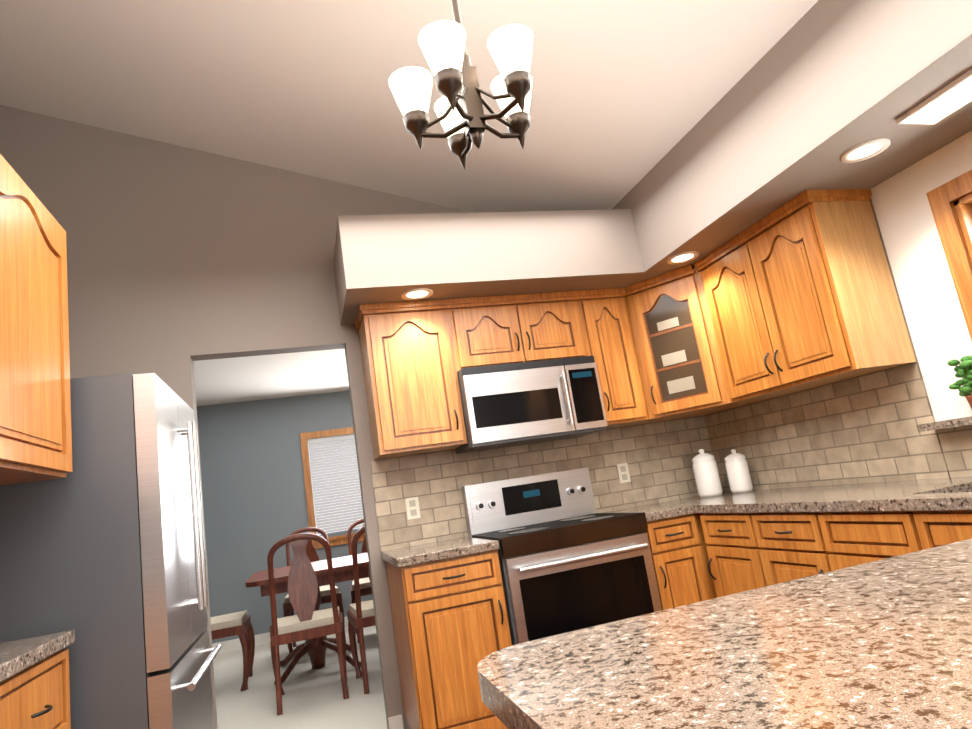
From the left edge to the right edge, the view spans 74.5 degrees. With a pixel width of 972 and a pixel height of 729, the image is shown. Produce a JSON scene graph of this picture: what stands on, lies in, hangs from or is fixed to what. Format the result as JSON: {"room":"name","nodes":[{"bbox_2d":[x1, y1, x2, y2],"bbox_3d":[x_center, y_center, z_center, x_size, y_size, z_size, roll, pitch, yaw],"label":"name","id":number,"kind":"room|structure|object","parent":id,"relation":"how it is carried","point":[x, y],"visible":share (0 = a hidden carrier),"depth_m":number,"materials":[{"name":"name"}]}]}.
{"room":"kitchen","nodes":[
{"label":"kitchen","id":0,"kind":"room"},
{"bbox_2d":[194,348,348,405],"bbox_3d":[-1.947,-0.042,5.307,6.500,0.100,3.495,-5,-11,-17],"label":"ceiling","id":1,"kind":"structure","parent":0,"point":[235,379],"depth_m":5.82,"materials":[{"name":"white paint"}]},
{"bbox_2d":[194,375,372,726],"bbox_3d":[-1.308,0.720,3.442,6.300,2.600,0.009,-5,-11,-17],"label":"wall","id":2,"kind":"structure","parent":0,"point":[348,403],"depth_m":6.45,"materials":[{"name":"grey paint"}]},
{"bbox_2d":[202,391,369,641],"bbox_3d":[-2.212,1.491,6.664,6.540,2.600,0.120,-5,-11,-17],"label":"wall","id":3,"kind":"structure","parent":0,"point":[253,491],"depth_m":6.61,"materials":[{"name":"grey paint"}]},
{"bbox_2d":[212,617,347,653],"bbox_3d":[-2.007,2.689,6.365,6.300,0.100,0.012,-5,-11,-17],"label":"baseboard","id":4,"kind":"structure","parent":3,"relation":"attached to","point":[260,639],"depth_m":6.23,"materials":[{"name":"white"}]},
{"bbox_2d":[300,427,364,548],"bbox_3d":[-1.312,1.272,6.913,1.280,1.210,0.105,-5,-11,-17],"label":"dining room window","id":5,"kind":"structure","parent":3,"relation":"in","point":[326,437],"depth_m":6.82,"materials":[{"name":"brown wood"}]},
{"bbox_2d":[213,625,386,728],"bbox_3d":[-1.514,2.393,4.821,6.400,0.060,3.700,-5,-11,-17],"label":"floor","id":6,"kind":"structure","parent":0,"point":[312,698],"depth_m":4.33,"materials":[{"name":"beige carpet"}]},
{"bbox_2d":[210,610,254,690],"bbox_3d":[-2.109,1.924,4.873,0.580,1.061,0.508,-5,-11,-17],"label":"dining chair","id":7,"kind":"object","parent":6,"relation":"on","point":[239,624],"visible":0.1,"depth_m":4.69,"materials":[{"name":"brown wood"}]},
{"bbox_2d":[245,552,368,683],"bbox_3d":[-0.887,1.949,5.210,1.900,0.760,1.040,-5,-11,-17],"label":"dining table","id":8,"kind":"object","parent":6,"relation":"on","point":[315,648],"visible":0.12,"depth_m":4.85,"materials":[{"name":"brown wood"}]},
{"bbox_2d":[267,533,348,714],"bbox_3d":[-1.212,1.671,4.291,0.508,1.061,0.580,-5,-11,-17],"label":"dining chair","id":9,"kind":"object","parent":6,"relation":"on","point":[307,622],"visible":1,"depth_m":4.17,"materials":[{"name":"brown wood"}]},
{"bbox_2d":[283,527,344,656],"bbox_3d":[-1.606,2.043,5.880,0.508,1.061,0.580,-5,-11,-17],"label":"dining chair","id":10,"kind":"object","parent":6,"relation":"on","point":[325,592],"visible":0.35,"depth_m":5.92,"materials":[{"name":"brown wood"}]},
{"bbox_2d":[347,518,371,642],"bbox_3d":[-1.054,1.990,6.048,0.508,1.061,0.580,-5,-11,-17],"label":"dining chair","id":11,"kind":"object","parent":6,"relation":"on","point":[365,587],"visible":0.25,"depth_m":5.94,"materials":[{"name":"brown wood"}]},
{"bbox_2d":[347,526,375,694],"bbox_3d":[-0.707,1.622,4.445,0.508,1.061,0.580,-5,-11,-17],"label":"dining chair","id":12,"kind":"object","parent":6,"relation":"on","point":[360,615],"visible":0.4,"depth_m":4.23,"materials":[{"name":"brown wood"}]},
{"bbox_2d":[0,105,711,728],"bbox_3d":[-0.534,0.092,3.739,3.900,3.700,0.120,-5,-11,-17],"label":"wall","id":13,"kind":"structure","parent":0,"point":[180,259],"depth_m":3.52,"materials":[{"name":"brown paint"}]},
{"bbox_2d":[0,154,72,485],"bbox_3d":[-1.669,-0.113,1.796,0.647,0.900,0.760,-5,-11,-17],"label":"upper cabinet","id":14,"kind":"object","parent":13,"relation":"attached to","point":[35,424],"visible":1,"depth_m":1.90,"materials":[{"name":"brown wood"}]},
{"bbox_2d":[388,714,403,728],"bbox_3d":[-0.847,1.883,3.140,0.890,0.090,0.035,-5,-11,-17],"label":"baseboard","id":15,"kind":"structure","parent":13,"relation":"attached to","point":[395,722],"depth_m":3.27,"materials":[{"name":"white"}]},
{"bbox_2d":[355,299,466,459],"bbox_3d":[-0.419,0.084,3.498,0.478,0.788,0.375,-5,-11,-17],"label":"upper cabinet","id":16,"kind":"object","parent":13,"relation":"attached to","point":[414,402],"visible":1,"depth_m":3.36,"materials":[{"name":"brown wood"}]},
{"bbox_2d":[448,291,587,371],"bbox_3d":[0.151,-0.163,3.717,0.780,0.398,0.375,-5,-11,-17],"label":"upper cabinet","id":17,"kind":"object","parent":13,"relation":"attached to","point":[498,330],"visible":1,"depth_m":3.57,"materials":[{"name":"brown wood"}]},
{"bbox_2d":[455,356,607,453],"bbox_3d":[0.223,0.226,3.602,0.770,0.416,0.455,-5,-11,-17],"label":"microwave","id":18,"kind":"object","parent":17,"relation":"attached to","point":[514,404],"visible":1,"depth_m":3.42,"materials":[{"name":"grey metal"}]},
{"bbox_2d":[370,417,713,550],"bbox_3d":[0.403,0.526,3.829,2.160,0.790,0.009,-5,-11,-17],"label":"tile backsplash","id":19,"kind":"structure","parent":13,"relation":"attached to","point":[658,456],"depth_m":3.79,"materials":[{"name":"beige tile"}]},
{"bbox_2d":[405,497,420,519],"bbox_3d":[-0.404,0.794,3.531,0.072,0.115,0.007,-5,-11,-17],"label":"electrical outlet plate","id":20,"kind":"object","parent":19,"relation":"attached to","point":[412,508],"depth_m":3.53,"materials":[{"name":"beige plastic"}]},
{"bbox_2d":[616,463,630,482],"bbox_3d":[0.843,0.664,3.911,0.072,0.115,0.007,-5,-11,-17],"label":"electrical outlet plate","id":21,"kind":"object","parent":19,"relation":"attached to","point":[623,471],"depth_m":3.91,"materials":[{"name":"beige plastic"}]},
{"bbox_2d":[578,288,648,428],"bbox_3d":[0.700,-0.023,3.837,0.310,0.788,0.375,-5,-11,-17],"label":"upper cabinet","id":22,"kind":"object","parent":13,"relation":"attached to","point":[608,337],"visible":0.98,"depth_m":3.70,"materials":[{"name":"brown wood"}]},
{"bbox_2d":[0,0,818,212],"bbox_3d":[0.244,-1.915,0.579,4.160,1.223,7.120,-5,-11,-17],"label":"ceiling","id":23,"kind":"structure","parent":0,"point":[627,96],"depth_m":2.96,"materials":[{"name":"white paint"}]},
{"bbox_2d":[388,0,533,168],"bbox_3d":[-0.100,-1.059,1.774,0.405,1.035,0.393,-5,-11,-17],"label":"chandelier","id":24,"kind":"object","parent":23,"relation":"hanging from","point":[459,111],"visible":1,"depth_m":1.66,"materials":[{"name":"white glass"}]},
{"bbox_2d":[333,204,644,324],"bbox_3d":[-0.012,-0.554,3.646,1.620,0.380,0.620,-5,-11,-17],"label":"soffit","id":25,"kind":"structure","parent":0,"point":[378,258],"depth_m":3.35,"materials":[{"name":"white paint"}]},
{"bbox_2d":[401,288,433,299],"bbox_3d":[-0.357,-0.365,3.323,0.168,0.006,0.168,-3,-12,-26],"label":"recessed light","id":26,"kind":"object","parent":25,"relation":"attached to","point":[420,293],"depth_m":3.32,"materials":[{"name":"white"}]},
{"bbox_2d":[617,0,971,421],"bbox_3d":[1.483,-0.507,2.642,0.620,1.556,3.270,-5,-11,-17],"label":"wall","id":27,"kind":"structure","parent":0,"point":[815,92],"depth_m":2.57,"materials":[{"name":"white paint"}]},
{"bbox_2d":[666,251,698,263],"bbox_3d":[1.048,-0.567,3.403,0.168,0.006,0.168,-3,-12,-26],"label":"recessed light","id":28,"kind":"object","parent":27,"relation":"attached to","point":[683,257],"depth_m":3.40,"materials":[{"name":"white"}]},
{"bbox_2d":[840,138,890,162],"bbox_3d":[1.450,-0.817,2.446,0.168,0.006,0.168,-3,-12,-26],"label":"recessed light","id":29,"kind":"object","parent":27,"relation":"attached to","point":[871,148],"depth_m":2.44,"materials":[{"name":"white"}]},
{"bbox_2d":[896,69,971,124],"bbox_3d":[1.563,-0.894,2.102,0.170,0.020,0.340,-5,-11,-17],"label":"recessed light","id":30,"kind":"object","parent":27,"relation":"attached to","point":[946,101],"depth_m":2.14,"materials":[{"name":"white plastic"}]},
{"bbox_2d":[704,200,971,453],"bbox_3d":[2.338,-0.893,0.986,0.120,3.700,7.240,-5,-11,-17],"label":"wall","id":31,"kind":"structure","parent":0,"point":[871,200],"depth_m":2.80,"materials":[{"name":"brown paint"}]},
{"bbox_2d":[624,264,775,426],"bbox_3d":[1.168,-0.101,3.810,0.598,0.788,0.708,-5,-11,-17],"label":"upper cabinet","id":32,"kind":"object","parent":31,"relation":"attached to","point":[678,357],"visible":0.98,"depth_m":3.60,"materials":[{"name":"brown wood"}]},
{"bbox_2d":[694,189,915,402],"bbox_3d":[1.479,-0.286,3.111,0.375,0.788,0.848,-5,-11,-17],"label":"upper cabinet","id":33,"kind":"object","parent":31,"relation":"attached to","point":[800,292],"visible":1,"depth_m":2.83,"materials":[{"name":"brown wood"}]},
{"bbox_2d":[702,362,971,491],"bbox_3d":[1.881,0.215,2.613,0.009,0.487,3.209,-5,-11,-17],"label":"tile backsplash","id":34,"kind":"structure","parent":31,"relation":"attached to","point":[862,429],"depth_m":3.10,"materials":[{"name":"beige tile"}]},
{"bbox_2d":[916,170,971,431],"bbox_3d":[1.945,-0.299,2.276,0.230,0.935,1.002,-5,-11,-17],"label":"kitchen window","id":35,"kind":"structure","parent":31,"relation":"in","point":[950,202],"depth_m":2.49,"materials":[{"name":"brown wood"}]},
{"bbox_2d":[947,355,971,408],"bbox_3d":[1.857,0.079,2.432,0.089,0.228,0.184,-5,-11,-17],"label":"potted plant","id":36,"kind":"object","parent":35,"relation":"on","point":[963,369],"visible":1,"depth_m":2.44,"materials":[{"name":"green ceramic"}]},
{"bbox_3d":[0.712,1.102,-0.011,4.160,0.060,7.120,-5,-11,-17],"label":"floor","id":37,"kind":"structure","parent":0,"visible":0},
{"bbox_2d":[0,681,3,728],"bbox_3d":[-1.347,1.159,1.097,0.620,0.868,0.601,-5,-11,-17],"label":"base cabinet","id":38,"kind":"object","parent":37,"relation":"on","point":[1,683],"depth_m":1.60,"materials":[{"name":"brown wood"}]},
{"bbox_2d":[4,648,70,728],"bbox_3d":[-1.488,1.279,1.599,0.620,0.868,0.601,-5,-11,-17],"label":"base cabinet","id":39,"kind":"object","parent":37,"relation":"on","point":[36,695],"depth_m":1.82,"materials":[{"name":"brown wood"}]},
{"bbox_2d":[0,630,74,681],"bbox_3d":[-1.159,0.504,0.294,0.639,0.040,3.570,-5,-11,-17],"label":"countertop","id":40,"kind":"structure","parent":39,"relation":"on","point":[17,656],"depth_m":1.81,"materials":[{"name":"stone"}]},
{"bbox_2d":[0,373,221,728],"bbox_3d":[-1.607,1.018,2.513,0.938,1.760,0.900,-5,-11,-17],"label":"fridge","id":41,"kind":"object","parent":37,"relation":"on","point":[102,550],"visible":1,"depth_m":2.22,"materials":[{"name":"grey metal"}]},
{"bbox_2d":[386,549,511,728],"bbox_3d":[-0.171,1.373,3.118,0.460,0.869,0.654,-5,-11,-17],"label":"base cabinet","id":42,"kind":"object","parent":37,"relation":"on","point":[450,623],"visible":0.94,"depth_m":2.87,"materials":[{"name":"brown wood"}]},
{"bbox_2d":[381,537,498,567],"bbox_3d":[-0.252,0.934,3.212,0.480,0.040,0.639,-5,-11,-17],"label":"countertop","id":43,"kind":"structure","parent":42,"relation":"on","point":[427,552],"depth_m":2.97,"materials":[{"name":"stone"}]},
{"bbox_2d":[462,467,661,645],"bbox_3d":[0.405,1.156,3.298,0.760,1.185,0.701,-5,-11,-17],"label":"range","id":44,"kind":"object","parent":37,"relation":"on","point":[570,559],"visible":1,"depth_m":3.08,"materials":[{"name":"grey metal"}]},
{"bbox_2d":[645,513,716,609],"bbox_3d":[1.222,1.239,3.541,0.913,0.869,0.654,-5,-11,-17],"label":"base cabinet","id":45,"kind":"object","parent":37,"relation":"on","point":[679,552],"visible":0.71,"depth_m":3.23,"materials":[{"name":"brown wood"}]},
{"bbox_2d":[700,510,971,597],"bbox_3d":[1.689,0.933,2.345,0.654,0.869,1.969,-5,-11,-17],"label":"base cabinet","id":46,"kind":"object","parent":37,"relation":"on","point":[748,551],"visible":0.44,"depth_m":2.58,"materials":[{"name":"brown wood"}]},
{"bbox_3d":[1.267,0.708,0.862,2.280,0.869,0.801,-5,-11,-17],"label":"cabinet","id":47,"kind":"object","parent":37,"relation":"on","visible":0},
{"bbox_2d":[603,504,688,521],"bbox_3d":[0.842,0.829,3.543,0.265,0.040,0.641,-5,-11,-17],"label":"countertop","id":48,"kind":"structure","parent":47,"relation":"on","point":[653,512],"depth_m":3.30,"materials":[{"name":"stone"}]},
{"bbox_2d":[477,539,971,728],"bbox_3d":[0.893,0.276,0.755,1.680,0.040,0.952,-5,-11,-17],"label":"countertop","id":49,"kind":"structure","parent":47,"relation":"on","point":[886,643],"depth_m":0.75,"materials":[{"name":"stone"}]},
{"bbox_2d":[654,476,971,513],"bbox_3d":[1.673,0.544,2.294,0.649,0.210,3.549,-5,-11,-17],"label":"countertop","id":50,"kind":"structure","parent":47,"relation":"on","point":[955,493],"depth_m":2.55,"materials":[{"name":"stone"}]},
{"bbox_2d":[692,449,722,497],"bbox_3d":[1.307,0.641,3.794,0.139,0.280,0.139,-5,-11,-17],"label":"canister","id":51,"kind":"object","parent":50,"relation":"on","point":[706,474],"visible":1,"depth_m":3.74,"materials":[{"name":"white ceramic"}]},
{"bbox_2d":[724,449,752,493],"bbox_3d":[1.461,0.617,3.710,0.124,0.250,0.124,-5,-11,-17],"label":"canister","id":52,"kind":"object","parent":50,"relation":"on","point":[738,473],"visible":1,"depth_m":3.66,"materials":[{"name":"white ceramic"}]},
{"label":"outside","id":53,"kind":"structure","parent":0,"visible":0},
{"bbox_2d":[308,440,362,534],"bbox_3d":[-1.308,1.675,7.028,1.500,2.210,0.010,-5,-11,-17],"label":"window blinds","id":54,"kind":"object","parent":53,"point":[333,489],"depth_m":6.99,"materials":[{"name":"white plastic"}]}
]}

